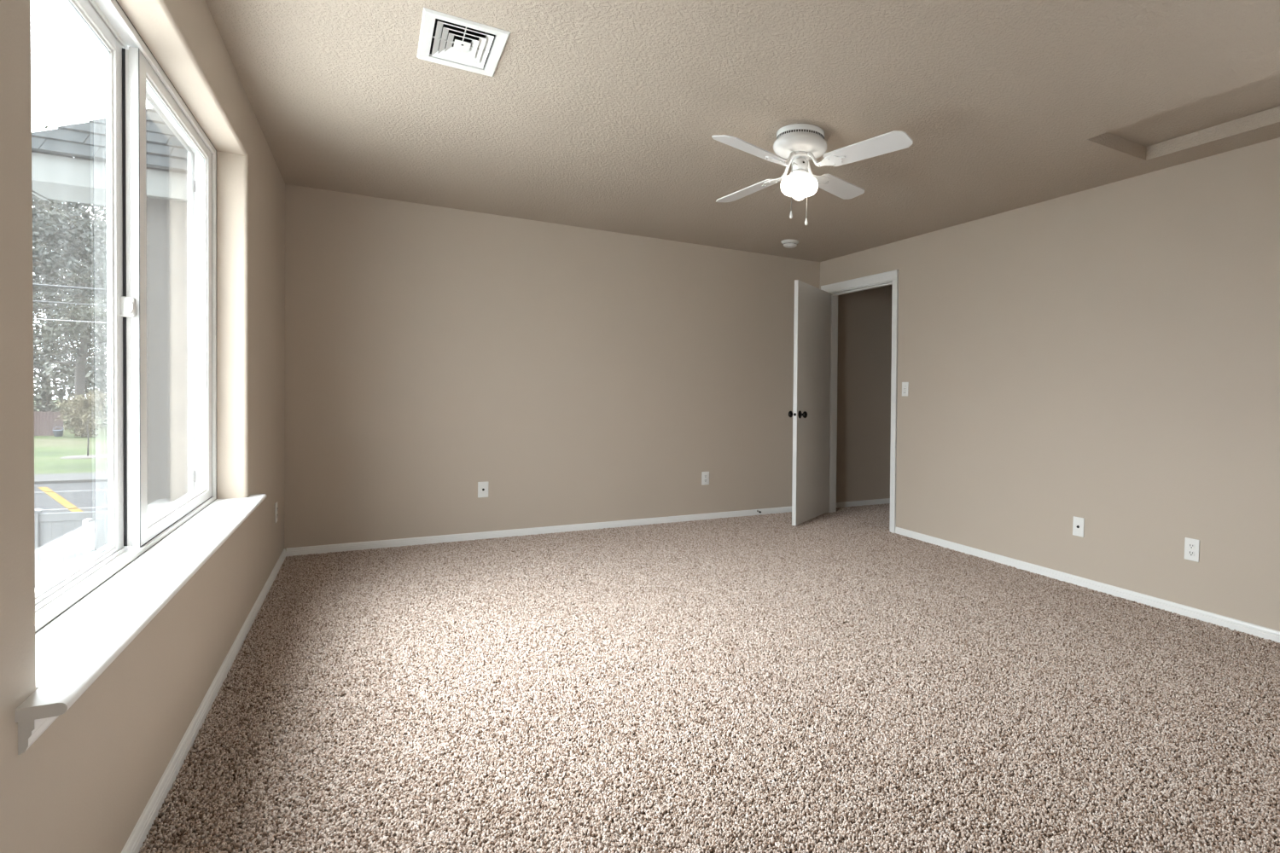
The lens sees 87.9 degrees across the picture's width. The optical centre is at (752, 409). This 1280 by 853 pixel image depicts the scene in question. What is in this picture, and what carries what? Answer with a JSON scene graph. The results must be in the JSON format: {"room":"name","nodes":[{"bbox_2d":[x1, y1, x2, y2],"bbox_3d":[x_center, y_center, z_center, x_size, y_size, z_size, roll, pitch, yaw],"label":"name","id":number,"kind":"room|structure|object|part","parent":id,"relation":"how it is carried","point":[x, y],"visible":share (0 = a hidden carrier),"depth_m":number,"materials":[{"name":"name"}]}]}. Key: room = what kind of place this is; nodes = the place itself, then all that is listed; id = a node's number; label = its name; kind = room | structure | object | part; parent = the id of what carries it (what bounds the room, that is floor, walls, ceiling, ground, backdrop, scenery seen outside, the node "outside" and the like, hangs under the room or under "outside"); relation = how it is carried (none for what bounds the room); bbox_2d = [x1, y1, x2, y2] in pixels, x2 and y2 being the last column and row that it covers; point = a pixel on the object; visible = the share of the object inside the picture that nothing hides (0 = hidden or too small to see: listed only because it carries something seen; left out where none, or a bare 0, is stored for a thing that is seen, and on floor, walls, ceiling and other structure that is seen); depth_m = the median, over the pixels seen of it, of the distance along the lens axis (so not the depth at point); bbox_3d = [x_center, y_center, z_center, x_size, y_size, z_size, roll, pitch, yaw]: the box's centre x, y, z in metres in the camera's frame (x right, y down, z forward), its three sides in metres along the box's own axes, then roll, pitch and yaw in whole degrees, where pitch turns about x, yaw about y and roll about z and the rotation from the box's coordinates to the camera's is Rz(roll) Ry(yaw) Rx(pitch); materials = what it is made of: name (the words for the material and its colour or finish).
{"room":"empty bedroom","nodes":[
{"label":"empty bedroom","id":0,"kind":"room"},
{"bbox_2d":[0,0,285,852],"bbox_3d":[-1.625,-0.180,1.609,0.200,2.512,6.290,0,2,-30],"label":"wall","id":1,"kind":"structure","parent":0,"point":[85,783],"depth_m":1.73,"materials":[{"name":"beige paint"}]},
{"bbox_2d":[14,0,267,755],"bbox_3d":[-1.837,-0.302,2.021,0.275,1.652,2.372,0,2,-30],"label":"window","id":2,"kind":"structure","parent":1,"relation":"in","point":[86,614],"depth_m":1.99,"materials":[{"name":"white plastic"}]},
{"bbox_3d":[-1.661,-0.322,1.522,0.022,1.546,1.123,0,2,-30],"label":"sash","id":3,"kind":"part","parent":2,"relation":"part of","materials":[{"name":"white plastic"}]},
{"bbox_3d":[-1.909,-0.340,1.979,0.094,1.568,2.190,0,2,-30],"label":"frame","id":4,"kind":"part","parent":2,"relation":"part of","materials":[{"name":"white plastic"}]},
{"bbox_3d":[-1.892,-0.313,1.986,0.016,0.048,0.012,0,2,-30],"label":"lever","id":5,"kind":"part","parent":2,"relation":"part of","materials":[{"name":"white plastic"}]},
{"bbox_3d":[-1.812,0.455,2.065,0.179,0.022,2.372,0,2,-30],"label":"sill","id":6,"kind":"part","parent":2,"relation":"part of","materials":[{"name":"white paint"}]},
{"bbox_3d":[-2.226,-0.360,2.459,0.010,1.508,1.016,0,2,-30],"label":"screen frame","id":7,"kind":"part","parent":2,"relation":"part of","materials":[{"name":"white plastic"}]},
{"bbox_3d":[-2.167,-0.357,2.466,0.023,1.532,1.059,0,2,-30],"label":"sash","id":8,"kind":"part","parent":2,"relation":"part of","materials":[{"name":"white plastic"}]},
{"bbox_2d":[121,548,285,852],"bbox_3d":[-1.560,1.046,1.695,0.012,0.060,6.050,0,2,-30],"label":"baseboard","id":9,"kind":"structure","parent":1,"relation":"attached to","point":[136,840],"depth_m":2.05,"materials":[{"name":"white paint"}]},
{"bbox_2d":[274,501,277,523],"bbox_3d":[-2.851,0.616,3.913,0.009,0.118,0.073,0,2,-30],"label":"wall outlet","id":10,"kind":"object","parent":1,"relation":"attached to","point":[276,503],"visible":1,"depth_m":3.88,"materials":[{"name":"white plastic"}]},
{"bbox_2d":[284,184,892,551],"bbox_3d":[-0.545,-0.267,5.806,5.890,2.510,0.120,0,2,-30],"label":"wall","id":11,"kind":"structure","parent":0,"point":[433,353],"depth_m":5.07,"materials":[{"name":"beige paint"}]},
{"bbox_2d":[477,481,488,497],"bbox_3d":[-2.020,0.600,4.902,0.073,0.118,0.015,0,2,-30],"label":"outlet","id":12,"kind":"object","parent":11,"relation":"attached to","point":[482,486],"visible":1,"depth_m":4.90,"materials":[{"name":"white plastic"}]},
{"bbox_2d":[285,506,791,556],"bbox_3d":[-1.230,0.955,5.378,4.262,0.060,0.012,0,2,-30],"label":"baseboard","id":13,"kind":"structure","parent":11,"relation":"attached to","point":[485,535],"depth_m":5.03,"materials":[{"name":"white paint"}]},
{"bbox_2d":[701,471,709,485],"bbox_3d":[-0.421,0.613,5.837,0.073,0.118,0.009,0,2,-30],"label":"wall outlet","id":14,"kind":"object","parent":11,"relation":"attached to","point":[705,475],"visible":1,"depth_m":5.83,"materials":[{"name":"white plastic"}]},
{"bbox_2d":[146,521,1279,852],"bbox_3d":[0.866,1.164,3.169,6.290,0.150,6.450,0,2,-30],"label":"floor","id":15,"kind":"structure","parent":0,"point":[881,789],"depth_m":1.95,"materials":[{"name":"beige carpet"}]},
{"bbox_2d":[138,503,1279,852],"bbox_3d":[0.727,1.085,3.020,5.293,0.016,6.055,0,2,-30],"label":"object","id":16,"kind":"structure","parent":15,"relation":"on","point":[777,542],"depth_m":2.39,"materials":[{"name":"beige carpet"}]},
{"bbox_2d":[205,0,1279,261],"bbox_3d":[0.947,-1.384,3.058,6.090,0.072,6.290,0,2,-30],"label":"ceiling","id":17,"kind":"structure","parent":0,"point":[605,115],"depth_m":2.88,"materials":[{"name":"beige paint"}]},
{"bbox_2d":[416,7,510,76],"bbox_3d":[-1.095,-1.454,2.462,0.283,0.175,0.389,0,2,-30],"label":"ceiling vent","id":18,"kind":"object","parent":17,"relation":"in","point":[445,39],"visible":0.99,"depth_m":2.48,"materials":[{"name":"white metal"}]},
{"bbox_3d":[-1.097,-1.370,2.464,0.055,0.003,0.083,0,2,-30],"label":"plate","id":19,"kind":"part","parent":18,"relation":"part of","materials":[{"name":"white metal"}]},
{"bbox_2d":[781,239,798,248],"bbox_3d":[0.317,-1.402,5.545,0.148,0.051,0.148,0,2,-30],"label":"smoke detector","id":20,"kind":"object","parent":17,"relation":"attached to","point":[787,243],"visible":1,"depth_m":5.50,"materials":[{"name":"white plastic"}]},
{"bbox_2d":[711,123,913,225],"bbox_3d":[0.230,-1.145,3.255,0.887,0.447,0.941,1,2,-5],"label":"ceiling fan","id":21,"kind":"object","parent":17,"relation":"hanging from","point":[799,144],"visible":1,"depth_m":3.15,"materials":[{"name":"white metal"}]},
{"bbox_3d":[-0.026,-1.174,3.514,0.134,0.059,0.421,0,2,-44],"label":"blade","id":22,"kind":"part","parent":21,"relation":"part of","materials":[{"name":"white laminate"}]},
{"bbox_3d":[-0.010,-1.172,2.941,0.134,0.045,0.422,2,2,39],"label":"blade","id":23,"kind":"part","parent":21,"relation":"part of","materials":[{"name":"white laminate"}]},
{"bbox_3d":[0.176,-1.218,3.295,0.020,0.095,0.075,0,2,-43],"label":"blade arm","id":24,"kind":"part","parent":21,"relation":"part of","materials":[{"name":"white metal"}]},
{"bbox_3d":[0.180,-1.216,3.169,0.020,0.091,0.075,2,2,39],"label":"blade arm","id":25,"kind":"part","parent":21,"relation":"part of","materials":[{"name":"white metal"}]},
{"bbox_3d":[0.201,-1.078,3.171,0.004,0.246,0.067,2,2,25],"label":"pull chain","id":26,"kind":"part","parent":21,"relation":"part of","materials":[{"name":"metal"}]},
{"bbox_3d":[0.231,-1.100,3.237,0.185,0.123,0.185,0,2,-30],"label":"lamp shade","id":27,"kind":"part","parent":21,"relation":"part of","materials":[{"name":"white glass"}]},
{"bbox_3d":[0.284,-1.222,3.301,0.019,0.083,0.075,2,2,37],"label":"blade arm","id":28,"kind":"part","parent":21,"relation":"part of","materials":[{"name":"white metal"}]},
{"bbox_3d":[0.297,-1.218,3.179,0.075,0.082,0.020,3,2,41],"label":"blade arm","id":29,"kind":"part","parent":21,"relation":"part of","materials":[{"name":"white metal"}]},
{"bbox_3d":[0.463,-1.205,3.538,0.134,0.043,0.422,2,2,38],"label":"blade","id":30,"kind":"part","parent":21,"relation":"part of","materials":[{"name":"white laminate"}]},
{"bbox_3d":[0.523,-1.191,2.988,0.422,0.044,0.134,3,2,41],"label":"blade","id":31,"kind":"part","parent":21,"relation":"part of","materials":[{"name":"white laminate"}]},
{"bbox_2d":[1107,73,1279,146],"bbox_3d":[2.114,-1.402,2.959,0.584,0.016,0.946,0,2,-30],"label":"attic hatch","id":32,"kind":"object","parent":17,"relation":"attached to","point":[1262,95],"visible":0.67,"depth_m":3.08,"materials":[{"name":"beige paint"}]},
{"bbox_2d":[819,137,1279,631],"bbox_3d":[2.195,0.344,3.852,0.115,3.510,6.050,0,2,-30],"label":"wall","id":33,"kind":"structure","parent":0,"point":[1107,356],"depth_m":3.86,"materials":[{"name":"beige paint"}]},
{"bbox_2d":[901,382,908,396],"bbox_3d":[1.248,-0.168,5.357,0.012,0.118,0.073,0,2,-30],"label":"light switch","id":34,"kind":"object","parent":33,"relation":"attached to","point":[904,385],"visible":1,"depth_m":5.35,"materials":[{"name":"white plastic"}]},
{"bbox_2d":[1072,516,1084,537],"bbox_3d":[2.010,0.724,4.036,0.015,0.118,0.073,0,2,-30],"label":"outlet","id":35,"kind":"object","parent":33,"relation":"attached to","point":[1079,523],"visible":1,"depth_m":4.03,"materials":[{"name":"white plastic"}]},
{"bbox_2d":[895,527,1279,642],"bbox_3d":[2.417,1.088,3.335,0.012,0.060,4.882,0,2,-30],"label":"baseboard","id":36,"kind":"structure","parent":33,"relation":"attached to","point":[1265,633],"depth_m":3.84,"materials":[{"name":"white paint"}]},
{"bbox_2d":[1184,537,1199,562],"bbox_3d":[2.338,0.746,3.479,0.009,0.118,0.073,0,2,-30],"label":"wall outlet","id":37,"kind":"object","parent":33,"relation":"attached to","point":[1191,546],"visible":1,"depth_m":3.48,"materials":[{"name":"white plastic"}]},
{"bbox_2d":[1187,550,1194,556],"bbox_3d":[2.335,0.765,3.478,0.004,0.028,0.029,0,2,-30],"label":"receptacle","id":38,"kind":"object","parent":37,"relation":"attached to","point":[1190,553],"depth_m":3.48,"materials":[{"name":"white plastic"}]},
{"bbox_2d":[1188,543,1194,549],"bbox_3d":[2.336,0.726,3.477,0.004,0.028,0.029,0,2,-30],"label":"receptacle","id":39,"kind":"object","parent":37,"relation":"attached to","point":[1191,546],"depth_m":3.48,"materials":[{"name":"white plastic"}]},
{"bbox_3d":[2.042,-0.203,5.496,1.270,2.510,3.020,0,2,-30],"label":"wall","id":40,"kind":"structure","parent":0,"visible":0},
{"bbox_2d":[788,269,898,533],"bbox_3d":[0.701,-0.084,5.767,0.806,2.200,1.121,0,2,-30],"label":"door","id":41,"kind":"structure","parent":40,"relation":"in","point":[814,413],"depth_m":5.84,"materials":[{"name":"white paint"}]},
{"bbox_3d":[0.344,0.039,5.650,0.067,0.068,0.068,2,2,27],"label":"knob","id":42,"kind":"part","parent":41,"relation":"part of","materials":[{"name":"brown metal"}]},
{"bbox_3d":[0.434,0.043,5.604,0.067,0.068,0.068,2,2,27],"label":"knob","id":43,"kind":"part","parent":41,"relation":"part of","materials":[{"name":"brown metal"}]},
{"bbox_3d":[1.042,-0.082,5.966,0.016,2.200,1.121,0,2,-30],"label":"casing","id":44,"kind":"part","parent":41,"relation":"part of","materials":[{"name":"white paint"}]},
{"bbox_2d":[836,498,890,508],"bbox_3d":[1.208,0.970,6.797,1.150,0.060,0.012,0,2,-30],"label":"baseboard","id":45,"kind":"structure","parent":40,"relation":"attached to","point":[875,502],"depth_m":6.75,"materials":[{"name":"white paint"}]},
{"label":"outside","id":46,"kind":"structure","parent":0,"visible":0},
{"bbox_2d":[32,283,107,290],"bbox_3d":[-18.028,-3.533,18.586,23.502,0.352,0.047,0,2,-30],"label":"utility wire","id":47,"kind":"object","parent":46,"point":[33,284],"visible":0.07,"depth_m":18.07,"materials":[{"name":"grey metal"}]},
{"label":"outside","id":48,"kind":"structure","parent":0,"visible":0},
{"bbox_2d":[33,300,107,306],"bbox_3d":[-18.038,-3.083,18.598,23.502,0.336,0.032,0,2,-30],"label":"utility wire","id":49,"kind":"object","parent":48,"point":[33,300],"visible":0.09,"depth_m":18.10,"materials":[{"name":"grey metal"}]},
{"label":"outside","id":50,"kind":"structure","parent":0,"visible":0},
{"bbox_2d":[33,318,107,323],"bbox_3d":[-18.048,-2.643,18.610,23.502,0.408,0.025,0,2,-30],"label":"utility wire","id":51,"kind":"object","parent":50,"point":[33,318],"visible":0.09,"depth_m":18.10,"materials":[{"name":"grey metal"}]},
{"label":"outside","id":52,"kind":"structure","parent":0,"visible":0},
{"bbox_2d":[31,116,71,124],"bbox_3d":[-17.933,-7.915,18.470,23.501,0.894,0.021,0,2,-30],"label":"utility wire","id":53,"kind":"object","parent":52,"point":[32,117],"visible":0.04,"depth_m":17.79,"materials":[{"name":"grey metal"}]},
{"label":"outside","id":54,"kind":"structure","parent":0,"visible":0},
{"bbox_3d":[-24.513,4.182,-18.750,59.800,0.280,41.500,0,2,-30],"label":"ground","id":55,"kind":"structure","parent":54,"visible":0},
{"bbox_2d":[34,507,108,587],"bbox_3d":[-10.986,2.620,11.456,7.290,1.885,0.152,1,2,-22],"label":"vinyl fence","id":56,"kind":"object","parent":55,"relation":"on","point":[58,536],"visible":0.06,"depth_m":11.12,"materials":[{"name":"white plastic"}]},
{"bbox_3d":[-12.092,2.636,11.018,0.128,1.830,0.128,1,2,-22],"label":"post","id":57,"kind":"part","parent":56,"relation":"part of","materials":[{"name":"white plastic"}]},
{"bbox_3d":[-10.969,1.833,11.435,2.260,0.140,0.050,1,2,-22],"label":"rail","id":58,"kind":"part","parent":56,"relation":"part of","materials":[{"name":"white plastic"}]},
{"bbox_2d":[31,107,188,517],"bbox_3d":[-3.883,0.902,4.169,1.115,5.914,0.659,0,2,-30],"label":"house wing","id":59,"kind":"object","parent":55,"relation":"on","point":[56,174],"visible":0.3,"depth_m":4.04,"materials":[{"name":"beige paint"}]},
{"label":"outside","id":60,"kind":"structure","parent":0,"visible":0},
{"bbox_2d":[33,399,108,474],"bbox_3d":[-77.392,0.577,72.296,180.000,0.360,127.800,0,2,-30],"label":"lawn","id":61,"kind":"structure","parent":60,"point":[49,450],"depth_m":35.08,"materials":[{"name":"green plant"}]},
{"bbox_2d":[34,411,63,436],"bbox_3d":[-52.359,0.996,41.921,11.700,1.820,0.125,0,2,-30],"label":"wooden fence","id":62,"kind":"object","parent":61,"relation":"on","point":[60,423],"visible":0.28,"depth_m":44.42,"materials":[{"name":"brown wood"}]},
{"bbox_2d":[52,426,63,436],"bbox_3d":[-46.735,1.464,43.983,0.560,0.700,0.560,0,2,-30],"label":"tub","id":63,"kind":"object","parent":61,"relation":"on","point":[56,433],"visible":1,"depth_m":43.85,"materials":[{"name":"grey plastic"}]},
{"bbox_2d":[32,194,107,319],"bbox_3d":[-30.248,-4.440,27.154,7.557,14.237,8.047,2,2,39],"label":"pine tree","id":64,"kind":"object","parent":61,"relation":"on","point":[49,235],"visible":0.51,"depth_m":27.70,"materials":[{"name":"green plant"}]},
{"bbox_2d":[32,125,107,432],"bbox_3d":[-48.935,-9.221,47.483,12.073,21.914,12.312,2,2,19],"label":"broadleaf tree","id":65,"kind":"object","parent":61,"relation":"on","point":[83,315],"visible":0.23,"depth_m":46.57,"materials":[{"name":"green plant"}]},
{"bbox_2d":[32,195,107,421],"bbox_3d":[-62.716,-11.239,58.627,19.590,24.775,15.325,0,2,-30],"label":"broadleaf tree","id":66,"kind":"object","parent":61,"relation":"on","point":[55,357],"visible":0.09,"depth_m":57.73,"materials":[{"name":"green plant"}]},
{"bbox_2d":[33,349,107,428],"bbox_3d":[-57.874,-1.635,50.613,33.079,7.164,6.300,0,2,-30],"label":"hedge","id":67,"kind":"object","parent":61,"relation":"on","point":[48,396],"visible":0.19,"depth_m":51.85,"materials":[{"name":"green plant"}]},
{"bbox_2d":[34,209,107,414],"bbox_3d":[-71.621,-10.659,71.298,15.394,22.540,15.670,0,2,-30],"label":"bare tree","id":68,"kind":"object","parent":61,"relation":"on","point":[72,209],"visible":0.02,"depth_m":71.35,"materials":[{"name":"grey plant"}]},
{"bbox_2d":[49,388,107,437],"bbox_3d":[-44.928,0.295,43.820,2.911,3.562,2.841,0,2,-30],"label":"shrub","id":69,"kind":"object","parent":61,"relation":"on","point":[80,405],"visible":0.9,"depth_m":43.65,"materials":[{"name":"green plant"}]},
{"bbox_2d":[60,410,108,459],"bbox_3d":[-33.567,1.203,32.998,2.000,2.395,2.000,0,2,-30],"label":"sapling","id":70,"kind":"object","parent":61,"relation":"on","point":[87,456],"visible":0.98,"depth_m":32.94,"materials":[{"name":"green plant"}]},
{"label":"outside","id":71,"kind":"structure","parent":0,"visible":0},
{"bbox_2d":[34,481,108,513],"bbox_3d":[-39.409,3.164,7.040,120.000,0.300,18.100,0,2,-30],"label":"road","id":72,"kind":"structure","parent":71,"point":[90,498],"depth_m":22.25,"materials":[{"name":"grey asphalt"}]},
{"bbox_2d":[37,487,83,511],"bbox_3d":[-22.902,2.981,21.619,7.931,0.007,0.220,2,2,37],"label":"road marking","id":73,"kind":"object","parent":72,"relation":"on","point":[61,500],"visible":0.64,"depth_m":21.50,"materials":[{"name":"yellow paint"}]},
{"bbox_2d":[34,489,108,493],"bbox_3d":[-25.416,2.896,22.758,40.112,0.007,0.140,1,2,-26],"label":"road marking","id":74,"kind":"object","parent":72,"relation":"on","point":[92,490],"depth_m":23.33,"materials":[{"name":"white paint"}]},
{"bbox_2d":[43,506,108,510],"bbox_3d":[-23.216,3.044,18.979,40.009,0.007,0.140,0,2,-29],"label":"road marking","id":75,"kind":"object","parent":72,"relation":"on","point":[94,507],"depth_m":20.30,"materials":[{"name":"white paint"}]},
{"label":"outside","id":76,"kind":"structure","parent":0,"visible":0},
{"bbox_2d":[34,471,108,484],"bbox_3d":[-44.612,2.764,15.979,120.000,0.400,2.600,0,2,-30],"label":"sidewalk","id":77,"kind":"structure","parent":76,"point":[77,477],"depth_m":25.74,"materials":[{"name":"concrete"}]}
]}

